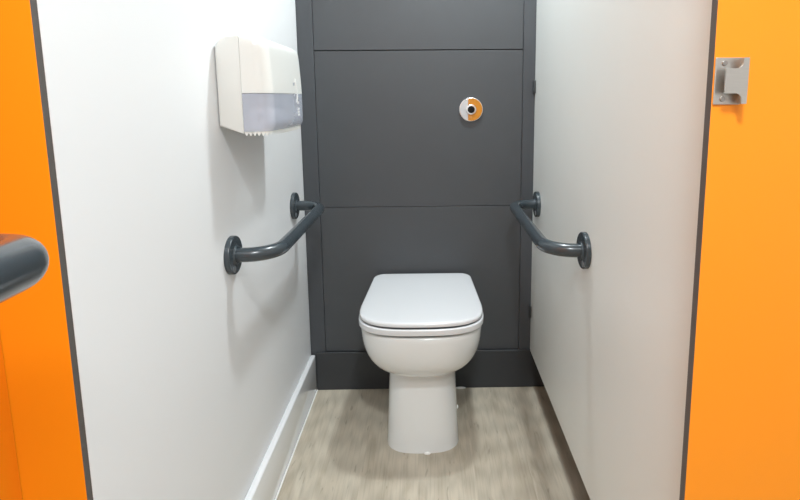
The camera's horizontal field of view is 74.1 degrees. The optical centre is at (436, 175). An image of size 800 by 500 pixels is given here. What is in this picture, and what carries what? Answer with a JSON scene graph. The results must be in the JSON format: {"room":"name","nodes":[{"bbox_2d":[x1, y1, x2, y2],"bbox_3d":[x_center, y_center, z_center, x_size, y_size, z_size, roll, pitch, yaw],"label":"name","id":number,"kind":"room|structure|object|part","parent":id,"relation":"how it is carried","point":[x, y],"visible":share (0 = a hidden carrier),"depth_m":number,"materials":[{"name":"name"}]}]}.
{"room":"public restroom","nodes":[
{"label":"public restroom","id":0,"kind":"room"},
{"bbox_2d":[37,0,310,499],"bbox_3d":[-0.534,-0.194,1.343,0.050,2.350,1.346,-1,8,-1],"label":"wall","id":1,"kind":"structure","parent":0,"point":[190,369],"depth_m":0.99,"materials":[{"name":"white paint"}]},
{"bbox_2d":[215,36,302,135],"bbox_3d":[-0.447,-0.229,1.376,0.124,0.228,0.334,-1,8,-1],"label":"dispenser","id":2,"kind":"object","parent":1,"relation":"attached to","point":[259,89],"visible":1,"depth_m":1.22,"materials":[{"name":"white plastic"}]},
{"bbox_2d":[223,192,324,274],"bbox_3d":[-0.447,0.150,1.591,0.125,0.095,0.695,-1,8,-1],"label":"grab rail","id":3,"kind":"object","parent":1,"relation":"attached to","point":[234,254],"visible":1,"depth_m":1.32,"materials":[{"name":"grey metal"}]},
{"bbox_2d":[244,355,317,499],"bbox_3d":[-0.488,0.893,1.489,0.026,0.155,1.318,-1,8,-1],"label":"baseboard","id":4,"kind":"structure","parent":1,"relation":"attached to","point":[273,468],"depth_m":1.69,"materials":[{"name":"white"}]},
{"bbox_2d":[295,0,536,383],"bbox_3d":[-0.032,-0.302,2.053,3.400,2.350,0.113,-1,8,-1],"label":"wall","id":5,"kind":"structure","parent":0,"point":[404,184],"depth_m":2.03,"materials":[{"name":"grey laminate"}]},
{"bbox_3d":[-0.071,-0.961,1.910,0.782,0.986,0.015,-1,8,-1],"label":"access panel","id":6,"kind":"part","parent":5,"relation":"part of","materials":[{"name":"grey laminate"}]},
{"bbox_3d":[-0.066,-0.176,2.026,0.782,0.594,0.015,-1,8,-1],"label":"access panel","id":7,"kind":"part","parent":5,"relation":"part of","materials":[{"name":"grey laminate"}]},
{"bbox_3d":[-0.061,0.414,2.112,0.782,0.596,0.015,-1,8,-1],"label":"access panel","id":8,"kind":"part","parent":5,"relation":"part of","materials":[{"name":"grey laminate"}]},
{"bbox_2d":[316,349,543,389],"bbox_3d":[0.589,0.783,2.160,2.156,0.162,0.008,-1,8,-1],"label":"baseboard","id":9,"kind":"structure","parent":5,"relation":"attached to","point":[505,367],"depth_m":2.15,"materials":[{"name":"grey laminate"}]},
{"bbox_2d":[459,97,482,121],"bbox_3d":[0.130,-0.252,2.002,0.091,0.091,0.016,-1,8,-1],"label":"button","id":10,"kind":"object","parent":5,"relation":"attached to","point":[470,109],"visible":1,"depth_m":2.00,"materials":[{"name":"silver metal"}]},
{"bbox_2d":[275,386,589,499],"bbox_3d":[0.006,1.167,0.344,3.400,0.060,3.742,-1,8,-1],"label":"floor","id":11,"kind":"structure","parent":0,"point":[512,444],"depth_m":1.75,"materials":[{"name":"beige laminate"}]},
{"bbox_2d":[0,0,92,499],"bbox_3d":[-0.553,-0.094,0.670,0.109,2.348,0.012,-1,8,-1],"label":"pilaster","id":12,"kind":"object","parent":11,"relation":"on","point":[37,334],"visible":1,"depth_m":0.70,"materials":[{"name":"orange laminate"}]},
{"bbox_2d":[0,234,48,499],"bbox_3d":[-0.383,0.035,0.289,0.207,1.900,0.860,-3,9,-16],"label":"door","id":13,"kind":"structure","parent":12,"relation":"attached to","point":[10,486],"depth_m":0.42,"materials":[{"name":"orange laminate"}]},
{"bbox_3d":[-0.365,0.079,0.259,0.194,0.131,0.455,-3,9,-16],"label":"grab rail","id":14,"kind":"part","parent":13,"relation":"part of","materials":[{"name":"grey metal"}]},
{"bbox_2d":[359,273,483,454],"bbox_3d":[-0.052,0.661,1.882,0.409,0.500,0.486,-1,8,-1],"label":"toilet","id":15,"kind":"object","parent":11,"relation":"on","point":[419,329],"visible":1,"depth_m":1.76,"materials":[{"name":"white ceramic"}]},
{"bbox_3d":[-0.053,0.445,1.848,0.409,0.020,0.483,-1,8,-1],"label":"seat","id":16,"kind":"part","parent":15,"relation":"part of","materials":[{"name":"white plastic"}]},
{"bbox_3d":[-0.053,0.423,1.847,0.404,0.018,0.471,-1,8,-1],"label":"lid","id":17,"kind":"part","parent":15,"relation":"part of","materials":[{"name":"white plastic"}]},
{"bbox_3d":[-0.052,0.551,1.869,0.401,0.175,0.480,-1,8,-1],"label":"bowl","id":18,"kind":"part","parent":15,"relation":"part of","materials":[{"name":"white ceramic"}]},
{"bbox_2d":[679,0,799,499],"bbox_3d":[0.549,-0.105,0.687,0.394,2.348,0.015,-1,8,-1],"label":"pilaster","id":19,"kind":"object","parent":11,"relation":"on","point":[741,438],"visible":1,"depth_m":0.71,"materials":[{"name":"orange laminate"}]},
{"bbox_2d":[713,57,749,104],"bbox_3d":[0.371,-0.120,0.666,0.034,0.059,0.016,-1,8,-1],"label":"lock keeper","id":20,"kind":"object","parent":19,"relation":"attached to","point":[731,75],"visible":1,"depth_m":0.67,"materials":[{"name":"metal"}]},
{"bbox_2d":[530,0,711,499],"bbox_3d":[0.387,-0.280,1.336,0.013,2.193,1.324,-1,8,-1],"label":"wall","id":21,"kind":"structure","parent":0,"point":[620,95],"depth_m":1.12,"materials":[{"name":"laminate"}]},
{"bbox_2d":[533,80,535,92],"bbox_3d":[0.366,-0.335,1.987,0.009,0.048,0.021,-1,8,-1],"label":"bracket","id":22,"kind":"object","parent":21,"relation":"attached to","point":[534,81],"visible":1,"depth_m":1.98,"materials":[{"name":"grey metal"}]},
{"bbox_2d":[510,191,591,268],"bbox_3d":[0.322,0.149,1.659,0.117,0.095,0.695,-1,8,-1],"label":"grab rail","id":23,"kind":"object","parent":21,"relation":"attached to","point":[582,250],"visible":1,"depth_m":1.39,"materials":[{"name":"grey metal"}]}
]}

